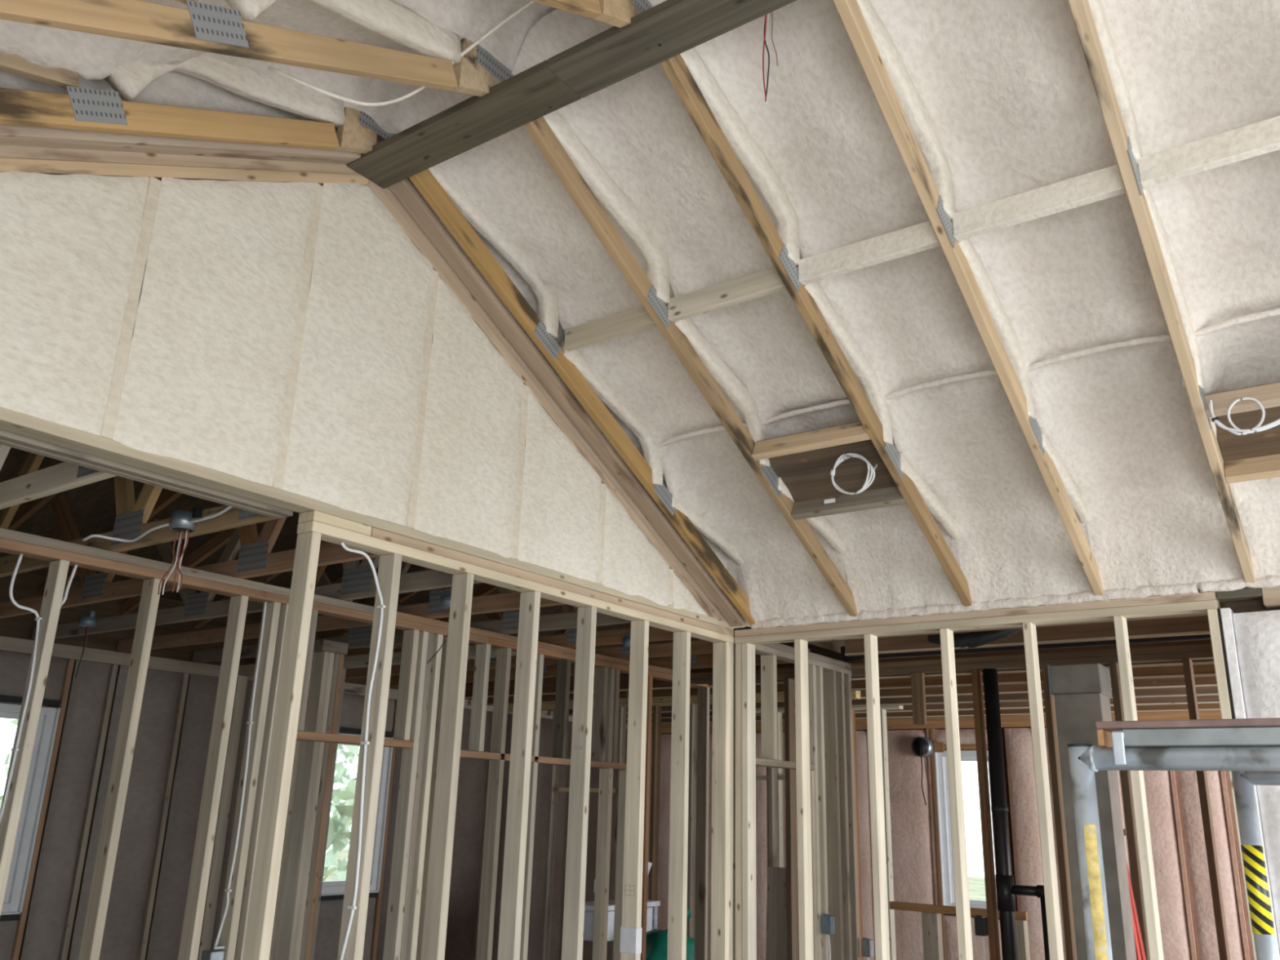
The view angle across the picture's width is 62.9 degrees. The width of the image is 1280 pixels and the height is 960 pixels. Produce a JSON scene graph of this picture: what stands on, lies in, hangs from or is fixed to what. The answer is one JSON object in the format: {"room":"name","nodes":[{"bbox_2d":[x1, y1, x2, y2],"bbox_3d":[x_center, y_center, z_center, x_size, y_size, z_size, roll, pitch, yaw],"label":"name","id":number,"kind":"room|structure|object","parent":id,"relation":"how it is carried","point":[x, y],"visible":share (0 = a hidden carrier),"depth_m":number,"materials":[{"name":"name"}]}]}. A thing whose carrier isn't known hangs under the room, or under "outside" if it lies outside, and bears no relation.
{"room":"house under construction","nodes":[
{"label":"house under construction","id":0,"kind":"room"},
{"bbox_2d":[0,572,627,959],"bbox_3d":[-3.268,2.576,8.084,0.187,3.270,11.600,-11,-21,34],"label":"wall","id":1,"kind":"structure","parent":0,"point":[144,920],"depth_m":7.65,"materials":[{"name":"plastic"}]},
{"bbox_2d":[0,702,60,915],"bbox_3d":[-4.315,2.086,6.677,0.136,1.311,0.902,-11,-21,34],"label":"window","id":2,"kind":"structure","parent":1,"relation":"in","point":[13,902],"depth_m":6.96,"materials":[{"name":"white plastic"}]},
{"bbox_2d":[320,733,393,895],"bbox_3d":[-2.575,2.857,8.984,0.136,1.311,0.922,-11,-21,34],"label":"window","id":3,"kind":"structure","parent":1,"relation":"in","point":[329,887],"depth_m":9.23,"materials":[{"name":"white plastic"}]},
{"bbox_2d":[0,527,712,959],"bbox_3d":[-1.691,1.891,4.854,0.089,2.746,7.500,-11,-21,34],"label":"wall","id":4,"kind":"structure","parent":0,"point":[420,685],"depth_m":5.36,"materials":[{"name":"brown wood"}]},
{"bbox_2d":[0,553,42,823],"bbox_3d":[-2.457,0.978,4.008,0.061,1.401,0.147,-11,-21,34],"label":"cable","id":5,"kind":"object","parent":4,"relation":"attached to","point":[37,618],"visible":1,"depth_m":4.11,"materials":[{"name":"white plastic"}]},
{"bbox_2d":[0,444,115,509],"bbox_3d":[-3.495,-0.591,4.903,4.563,1.913,0.040,-11,-21,34],"label":"truss","id":6,"kind":"object","parent":4,"relation":"on","point":[64,476],"visible":0.06,"depth_m":3.59,"materials":[{"name":"brown wood"}]},
{"bbox_2d":[61,564,77,605],"bbox_3d":[-2.368,0.538,4.268,0.031,0.402,0.060,-11,-21,34],"label":"cable","id":7,"kind":"object","parent":4,"relation":"attached to","point":[74,569],"visible":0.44,"depth_m":4.30,"materials":[{"name":"white plastic"}]},
{"bbox_2d":[0,452,276,577],"bbox_3d":[-3.142,-0.434,5.372,4.563,1.913,0.040,-11,-21,34],"label":"truss","id":8,"kind":"object","parent":4,"relation":"on","point":[131,518],"visible":0.27,"depth_m":4.39,"materials":[{"name":"brown wood"}]},
{"bbox_2d":[82,506,232,595],"bbox_3d":[-1.846,0.275,4.069,0.928,0.335,0.119,-8,-20,28],"label":"ceiling box","id":9,"kind":"object","parent":8,"relation":"attached to","point":[182,522],"visible":0.91,"depth_m":4.04,"materials":[{"name":"metal"}]},
{"bbox_2d":[0,493,379,618],"bbox_3d":[-2.788,-0.278,5.840,4.563,1.913,0.040,-11,-21,34],"label":"truss","id":10,"kind":"object","parent":4,"relation":"on","point":[255,559],"visible":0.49,"depth_m":5.39,"materials":[{"name":"brown wood"}]},
{"bbox_2d":[200,946,224,959],"bbox_3d":[-1.863,2.093,4.559,0.074,0.115,0.068,-11,-21,34],"label":"outlet box","id":11,"kind":"object","parent":4,"relation":"attached to","point":[211,954],"visible":1,"depth_m":4.55,"materials":[{"name":"metal"}]},
{"bbox_2d":[213,601,266,946],"bbox_3d":[-1.824,1.324,4.820,0.046,1.541,0.031,0,-17,7],"label":"cable","id":12,"kind":"object","parent":4,"relation":"attached to","point":[228,890],"visible":0.99,"depth_m":4.80,"materials":[{"name":"white plastic"}]},
{"bbox_2d":[31,488,483,639],"bbox_3d":[-2.435,-0.121,6.308,4.563,1.913,0.040,-11,-21,34],"label":"truss","id":13,"kind":"object","parent":4,"relation":"on","point":[357,581],"visible":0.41,"depth_m":6.06,"materials":[{"name":"brown wood"}]},
{"bbox_2d":[116,528,564,652],"bbox_3d":[-2.082,0.035,6.776,4.563,1.913,0.040,-11,-21,34],"label":"truss","id":14,"kind":"object","parent":4,"relation":"on","point":[504,602],"visible":0.06,"depth_m":6.73,"materials":[{"name":"brown wood"}]},
{"bbox_2d":[191,540,631,662],"bbox_3d":[-1.729,0.192,7.244,4.563,1.913,0.040,-11,-21,34],"label":"truss","id":15,"kind":"object","parent":4,"relation":"on","point":[357,637],"visible":0.27,"depth_m":6.83,"materials":[{"name":"brown wood"}]},
{"bbox_2d":[332,564,695,656],"bbox_3d":[-1.375,0.348,7.713,4.563,1.913,0.040,-11,-21,34],"label":"truss","id":16,"kind":"object","parent":4,"relation":"on","point":[611,637],"visible":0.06,"depth_m":6.73,"materials":[{"name":"brown wood"}]},
{"bbox_2d":[622,632,630,703],"bbox_3d":[-0.062,1.134,6.302,0.092,0.425,0.092,-11,-21,34],"label":"junction box","id":17,"kind":"object","parent":16,"relation":"attached to","point":[626,640],"visible":0.27,"depth_m":6.31,"materials":[{"name":"black metal"}]},
{"bbox_2d":[322,591,713,678],"bbox_3d":[-1.022,0.504,8.181,4.563,1.913,0.040,-11,-21,34],"label":"truss","id":18,"kind":"object","parent":4,"relation":"on","point":[700,646],"visible":0.07,"depth_m":7.32,"materials":[{"name":"brown wood"}]},
{"bbox_2d":[389,582,809,686],"bbox_3d":[-0.669,0.661,8.649,4.563,1.913,0.040,-11,-21,34],"label":"truss","id":19,"kind":"object","parent":4,"relation":"on","point":[704,661],"visible":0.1,"depth_m":8.38,"materials":[{"name":"brown wood"}]},
{"bbox_2d":[464,639,1213,698],"bbox_3d":[2.020,1.258,7.073,9.800,0.140,0.042,-11,-21,34],"label":"joist","id":20,"kind":"object","parent":4,"relation":"on","point":[548,685],"visible":0.26,"depth_m":7.14,"materials":[{"name":"brown wood"}]},
{"bbox_2d":[197,644,516,959],"bbox_3d":[-1.998,2.561,7.032,3.040,2.746,0.089,-11,-21,34],"label":"wall","id":21,"kind":"structure","parent":0,"point":[359,660],"depth_m":7.69,"materials":[{"name":"brown wood"}]},
{"bbox_2d":[0,70,744,959],"bbox_3d":[-1.171,0.570,3.633,0.280,4.570,5.660,-11,-21,34],"label":"wall","id":22,"kind":"structure","parent":0,"point":[274,331],"depth_m":3.87,"materials":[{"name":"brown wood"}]},
{"bbox_2d":[339,542,385,959],"bbox_3d":[-1.051,1.065,3.654,0.074,1.705,0.215,-11,-21,34],"label":"cable","id":23,"kind":"object","parent":22,"relation":"attached to","point":[353,907],"visible":1,"depth_m":3.77,"materials":[{"name":"white plastic"}]},
{"bbox_2d":[0,53,759,628],"bbox_3d":[-0.986,-0.664,3.908,0.076,1.611,5.775,-11,-21,34],"label":"roof truss","id":24,"kind":"object","parent":22,"relation":"on","point":[82,108],"visible":0.81,"depth_m":3.87,"materials":[{"name":"wood"}]},
{"bbox_2d":[619,926,642,954],"bbox_3d":[-0.042,2.124,4.829,0.094,0.110,0.045,-11,-21,34],"label":"electrical outlet box","id":25,"kind":"object","parent":22,"relation":"attached to","point":[630,937],"visible":1,"depth_m":4.81,"materials":[{"name":"white plastic"}]},
{"bbox_2d":[0,447,1206,675],"bbox_3d":[1.185,-0.312,5.755,11.400,1.970,11.900,-11,-21,34],"label":"roof","id":26,"kind":"structure","parent":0,"point":[91,506],"depth_m":7.07,"materials":[{"name":"brown wood"}]},
{"bbox_2d":[75,611,97,678],"bbox_3d":[-3.249,0.962,6.107,0.092,0.385,0.092,-11,-21,34],"label":"junction box","id":27,"kind":"object","parent":26,"relation":"hanging from","point":[87,620],"visible":1,"depth_m":6.12,"materials":[{"name":"black metal"}]},
{"bbox_2d":[486,663,1215,706],"bbox_3d":[2.369,1.413,7.535,9.800,0.140,0.042,-11,-21,34],"label":"joist","id":28,"kind":"object","parent":26,"relation":"attached to","point":[1199,670],"visible":0.24,"depth_m":7.62,"materials":[{"name":"brown wood"}]},
{"bbox_2d":[568,686,1218,715],"bbox_3d":[3.068,1.722,8.461,9.800,0.140,0.042,-11,-21,34],"label":"joist","id":29,"kind":"object","parent":26,"relation":"attached to","point":[1210,691],"visible":0.26,"depth_m":8.51,"materials":[{"name":"brown wood"}]},
{"bbox_2d":[626,695,1219,719],"bbox_3d":[3.417,1.877,8.924,9.800,0.140,0.042,-11,-21,34],"label":"joist","id":30,"kind":"object","parent":26,"relation":"attached to","point":[1211,699],"visible":0.02,"depth_m":8.99,"materials":[{"name":"brown wood"}]},
{"bbox_2d":[626,703,1220,724],"bbox_3d":[3.766,2.031,9.387,9.800,0.140,0.042,-11,-21,34],"label":"joist","id":31,"kind":"object","parent":26,"relation":"attached to","point":[1203,707],"visible":0.02,"depth_m":9.59,"materials":[{"name":"brown wood"}]},
{"bbox_2d":[928,628,1022,648],"bbox_3d":[1.943,0.752,6.112,0.542,0.462,0.127,-9,-20,31],"label":"flexible hose","id":32,"kind":"object","parent":26,"relation":"hanging from","point":[971,639],"visible":0.52,"depth_m":6.00,"materials":[{"name":"black plastic"}]},
{"bbox_2d":[0,0,1279,629],"bbox_3d":[1.029,-1.099,2.533,5.390,1.754,5.688,-11,-21,34],"label":"ceiling","id":33,"kind":"structure","parent":0,"point":[1006,87],"depth_m":4.12,"materials":[{"name":"white fabric"}]},
{"bbox_2d":[657,308,1279,448],"bbox_3d":[1.304,-0.407,4.426,3.042,0.061,0.040,-11,-21,34],"label":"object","id":34,"kind":"object","parent":33,"relation":"attached to","point":[1272,313],"visible":0.82,"depth_m":4.23,"materials":[{"name":"white plastic"}]},
{"bbox_2d":[507,690,860,959],"bbox_3d":[0.180,3.316,9.247,3.860,2.746,0.089,-11,-21,34],"label":"wall","id":35,"kind":"structure","parent":0,"point":[657,704],"depth_m":9.42,"materials":[{"name":"brown wood"}]},
{"bbox_2d":[541,675,1217,711],"bbox_3d":[2.719,1.567,7.998,9.800,0.140,0.042,-11,-21,34],"label":"joist","id":36,"kind":"object","parent":35,"relation":"on","point":[1200,682],"visible":0.02,"depth_m":7.87,"materials":[{"name":"brown wood"}]},
{"bbox_2d":[733,633,859,959],"bbox_3d":[0.962,2.372,6.212,0.089,2.706,1.550,-11,-21,34],"label":"wall","id":37,"kind":"structure","parent":0,"point":[833,809],"depth_m":6.56,"materials":[{"name":"brown wood"}]},
{"bbox_2d":[821,913,835,959],"bbox_3d":[1.113,2.753,6.169,0.060,0.362,0.064,-11,-21,34],"label":"outlet box","id":38,"kind":"object","parent":37,"relation":"attached to","point":[828,922],"visible":1,"depth_m":6.18,"materials":[{"name":"blue plastic"}]},
{"bbox_2d":[861,937,874,959],"bbox_3d":[1.428,3.057,6.543,0.060,0.362,0.064,-11,-21,34],"label":"outlet box","id":39,"kind":"object","parent":37,"relation":"attached to","point":[867,944],"visible":1,"depth_m":6.56,"materials":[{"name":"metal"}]},
{"bbox_2d":[755,705,902,959],"bbox_3d":[1.562,3.406,9.406,1.780,2.746,0.089,-11,-21,34],"label":"wall","id":40,"kind":"structure","parent":0,"point":[780,777],"depth_m":9.27,"materials":[{"name":"brown wood"}]},
{"bbox_2d":[647,641,1253,959],"bbox_3d":[4.453,2.502,9.630,11.100,4.770,0.187,-11,-21,34],"label":"wall","id":41,"kind":"structure","parent":0,"point":[1180,865],"depth_m":10.04,"materials":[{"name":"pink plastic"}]},
{"bbox_2d":[911,736,944,805],"bbox_3d":[2.886,2.908,10.456,0.299,0.660,0.147,-11,-21,34],"label":"junction box","id":42,"kind":"object","parent":41,"relation":"attached to","point":[922,747],"visible":1,"depth_m":10.50,"materials":[{"name":"metal"}]},
{"bbox_2d":[934,750,997,908],"bbox_3d":[3.240,3.420,10.219,0.611,1.501,0.136,-11,-21,34],"label":"window","id":43,"kind":"structure","parent":41,"relation":"in","point":[940,758],"depth_m":10.33,"materials":[{"name":"white plastic"}]},
{"bbox_2d":[689,634,1230,959],"bbox_3d":[1.851,2.431,6.441,3.720,2.860,0.149,-11,-21,34],"label":"wall","id":44,"kind":"structure","parent":0,"point":[1185,653],"depth_m":6.28,"materials":[{"name":"brown wood"}]},
{"bbox_2d":[973,915,988,959],"bbox_3d":[2.013,2.752,6.145,0.060,0.362,0.064,-11,-21,34],"label":"outlet box","id":45,"kind":"object","parent":44,"relation":"attached to","point":[980,922],"visible":1,"depth_m":6.16,"materials":[{"name":"black plastic"}]},
{"bbox_2d":[982,668,1049,959],"bbox_3d":[2.264,2.457,6.160,0.319,2.667,0.103,-11,-21,34],"label":"drain pipe","id":46,"kind":"object","parent":44,"relation":"attached to","point":[1006,889],"visible":0.87,"depth_m":6.28,"materials":[{"name":"black plastic"}]},
{"bbox_2d":[734,586,1279,959],"bbox_3d":[2.662,1.772,4.093,5.239,2.768,0.175,-11,-21,34],"label":"wall","id":47,"kind":"structure","parent":0,"point":[745,640],"depth_m":4.94,"materials":[{"name":"beige wood"}]},
{"bbox_2d":[0,0,858,620],"bbox_3d":[-0.489,-0.757,3.564,0.075,1.611,5.775,-11,-21,34],"label":"roof truss","id":48,"kind":"object","parent":47,"relation":"on","point":[203,27],"visible":0.88,"depth_m":3.49,"materials":[{"name":"wood"}]},
{"bbox_2d":[267,0,535,106],"bbox_3d":[-0.674,-1.423,3.418,0.941,0.517,0.249,3,-17,-5],"label":"cable","id":49,"kind":"object","parent":48,"relation":"hanging from","point":[531,2],"visible":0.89,"depth_m":3.41,"materials":[{"name":"plastic"}]},
{"bbox_2d":[751,421,906,519],"bbox_3d":[0.873,-0.036,4.797,0.570,0.294,0.454,-11,-21,34],"label":"box","id":50,"kind":"object","parent":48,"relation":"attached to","point":[804,461],"depth_m":4.81,"materials":[{"name":"brown wood"}]},
{"bbox_2d":[824,497,835,503],"bbox_3d":[0.891,0.099,4.913,0.055,0.019,0.003,-11,-21,34],"label":"paper tag","id":51,"kind":"object","parent":50,"relation":"attached to","point":[829,500],"visible":1,"depth_m":4.91,"materials":[{"name":"white paper"}]},
{"bbox_2d":[529,0,971,606],"bbox_3d":[0.006,-0.849,3.221,0.076,1.611,5.775,-11,-21,34],"label":"roof truss","id":52,"kind":"object","parent":47,"relation":"on","point":[722,131],"visible":0.87,"depth_m":4.02,"materials":[{"name":"wood"}]},
{"bbox_2d":[832,0,1103,595],"bbox_3d":[0.501,-0.941,2.878,0.076,1.611,5.775,-11,-21,34],"label":"roof truss","id":53,"kind":"object","parent":47,"relation":"on","point":[911,126],"visible":0.97,"depth_m":3.70,"materials":[{"name":"wood"}]},
{"bbox_2d":[346,0,796,188],"bbox_3d":[0.703,-1.543,2.899,4.398,0.040,0.190,-11,-21,34],"label":"ridge beam","id":54,"kind":"structure","parent":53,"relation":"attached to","point":[669,28],"depth_m":3.55,"materials":[{"name":"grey wood"}]},
{"bbox_2d":[762,12,777,104],"bbox_3d":[0.396,-1.306,3.181,0.050,0.370,0.008,-11,-21,34],"label":"wires","id":55,"kind":"object","parent":54,"relation":"hanging from","point":[766,91],"visible":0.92,"depth_m":3.18,"materials":[{"name":"plastic"}]},
{"bbox_2d":[564,115,1279,351],"bbox_3d":[1.120,-0.899,3.717,3.565,0.097,0.038,-11,-21,34],"label":"brace","id":56,"kind":"object","parent":53,"relation":"attached to","point":[1262,137],"visible":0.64,"depth_m":3.66,"materials":[{"name":"brown wood"}]},
{"bbox_2d":[1067,0,1255,588],"bbox_3d":[0.997,-1.033,2.536,0.074,1.611,5.775,-11,-21,34],"label":"roof truss","id":57,"kind":"object","parent":47,"relation":"on","point":[1108,82],"visible":0.9,"depth_m":3.48,"materials":[{"name":"wood"}]},
{"bbox_2d":[1204,381,1279,483],"bbox_3d":[2.447,-0.197,3.864,0.570,0.269,0.404,-11,-21,34],"label":"box","id":58,"kind":"object","parent":57,"relation":"attached to","point":[1255,455],"visible":1,"depth_m":4.00,"materials":[{"name":"brown wood"}]},
{"bbox_2d":[1208,396,1279,435],"bbox_3d":[2.320,-0.260,3.698,0.540,0.150,0.032,-10,-21,32],"label":"cable loop","id":59,"kind":"object","parent":58,"relation":"hanging from","point":[1257,428],"visible":1,"depth_m":3.78,"materials":[{"name":"white plastic"}]},
{"bbox_3d":[1.086,3.365,4.535,11.100,0.100,11.600,-11,-21,34],"label":"floor","id":60,"kind":"structure","parent":0,"visible":0},
{"bbox_2d":[269,639,348,959],"bbox_3d":[-2.102,2.354,6.377,0.150,2.745,0.310,-11,-21,34],"label":"post","id":61,"kind":"object","parent":60,"relation":"on","point":[295,935],"visible":0.8,"depth_m":6.46,"materials":[{"name":"brown wood"}]},
{"bbox_2d":[582,899,660,941],"bbox_3d":[-0.221,4.006,8.580,0.330,1.010,0.850,-11,-21,34],"label":"work table","id":62,"kind":"object","parent":60,"relation":"on","point":[652,905],"visible":0.23,"depth_m":8.44,"materials":[{"name":"metal"}]},
{"bbox_2d":[647,861,652,875],"bbox_3d":[0.018,3.433,9.003,0.165,0.330,0.134,8,-18,-20],"label":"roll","id":63,"kind":"object","parent":62,"relation":"on","point":[650,864],"visible":0.09,"depth_m":9.00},
{"bbox_2d":[645,906,694,959],"bbox_3d":[0.209,3.941,8.298,0.638,1.067,0.766,-11,-21,34],"label":"bag","id":64,"kind":"object","parent":60,"relation":"on","point":[656,943],"visible":0.27,"depth_m":8.20,"materials":[{"name":"plastic"}]},
{"bbox_2d":[765,866,799,959],"bbox_3d":[0.996,3.341,7.023,0.340,1.381,0.100,-11,-21,34],"label":"panel offcut","id":65,"kind":"object","parent":60,"relation":"on","point":[776,895],"visible":0.43,"depth_m":7.19,"materials":[{"name":"brown wood"}]},
{"bbox_2d":[889,901,1030,959],"bbox_3d":[2.327,3.693,7.554,1.020,1.140,0.090,-11,-21,34],"label":"guard rail","id":66,"kind":"object","parent":60,"relation":"on","point":[932,937],"visible":0.9,"depth_m":7.72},
{"bbox_2d":[1047,662,1136,959],"bbox_3d":[2.416,2.281,5.460,0.268,2.595,0.255,-11,-21,34],"label":"air duct","id":67,"kind":"object","parent":60,"relation":"on","point":[1082,692],"visible":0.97,"depth_m":5.56,"materials":[{"name":"silver metal"}]},
{"bbox_2d":[1123,829,1146,959],"bbox_3d":[2.577,2.769,5.561,0.399,1.737,0.270,-11,-21,34],"label":"stepladder","id":68,"kind":"object","parent":60,"relation":"on","point":[1140,955],"visible":0.09,"depth_m":5.63,"materials":[{"name":"red plastic"}]},
{"bbox_2d":[1066,743,1279,959],"bbox_3d":[2.015,1.515,1.950,1.922,1.945,0.995,-11,-21,34],"label":"scaffold","id":69,"kind":"object","parent":60,"relation":"on","point":[1250,766],"visible":1,"depth_m":2.33,"materials":[{"name":"metal"}]},
{"bbox_2d":[1095,717,1279,764],"bbox_3d":[2.078,0.584,2.230,1.853,0.096,1.035,-11,-21,34],"label":"deck","id":70,"kind":"object","parent":69,"relation":"on","point":[1117,735],"visible":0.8,"depth_m":2.27,"materials":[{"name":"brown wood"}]},
{"bbox_3d":[6.680,1.823,4.720,0.150,3.270,5.480,-11,-21,34],"label":"wall","id":71,"kind":"structure","parent":0,"visible":0},
{"bbox_2d":[844,615,1210,656],"bbox_3d":[3.487,0.677,5.331,5.280,0.140,0.042,-11,-21,34],"label":"joist","id":72,"kind":"object","parent":71,"relation":"attached to","point":[1190,625],"visible":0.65,"depth_m":6.00,"materials":[{"name":"brown wood"}]},
{"bbox_2d":[807,585,1279,643],"bbox_3d":[3.138,0.522,4.868,5.280,0.140,0.042,-11,-21,34],"label":"joist","id":73,"kind":"object","parent":71,"relation":"attached to","point":[1221,604],"visible":0.02,"depth_m":5.55,"materials":[{"name":"brown wood"}]},
{"label":"outside","id":74,"kind":"structure","parent":0,"visible":0},
{"bbox_2d":[322,848,996,900],"bbox_3d":[0.437,4.092,4.912,80.000,0.100,80.000,-11,-21,34],"label":"ground","id":75,"kind":"structure","parent":74,"point":[976,885],"depth_m":36.74,"materials":[{"name":"plant"}]},
{"bbox_2d":[0,719,18,809],"bbox_3d":[-5.862,3.652,11.825,2.848,4.517,2.764,-11,-21,34],"label":"tree","id":76,"kind":"object","parent":75,"relation":"on","point":[14,722],"visible":0.02,"depth_m":11.65,"materials":[{"name":"green plant"}]},
{"bbox_2d":[322,744,359,881],"bbox_3d":[-3.458,4.734,14.164,2.797,3.983,2.694,-11,-21,34],"label":"tree","id":77,"kind":"object","parent":75,"relation":"on","point":[338,836],"visible":0.1,"depth_m":13.65,"materials":[{"name":"green plant"}]},
{"bbox_2d":[323,744,359,876],"bbox_3d":[-4.221,4.745,17.542,4.008,5.923,3.946,-11,-21,34],"label":"tree","id":78,"kind":"object","parent":75,"relation":"on","point":[330,857],"visible":0.02,"depth_m":16.45,"materials":[{"name":"green plant"}]},
{"bbox_3d":[-1.174,0.565,5.374,1.172,0.085,0.070,-11,-21,34],"label":"cable","id":79,"kind":"object","parent":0,"visible":0},
{"bbox_2d":[426,590,451,663],"bbox_3d":[-0.967,0.732,5.197,0.118,0.367,0.099,-11,-21,34],"label":"junction box","id":80,"kind":"object","parent":79,"relation":"hanging from","point":[445,602],"visible":0.44,"depth_m":5.19,"materials":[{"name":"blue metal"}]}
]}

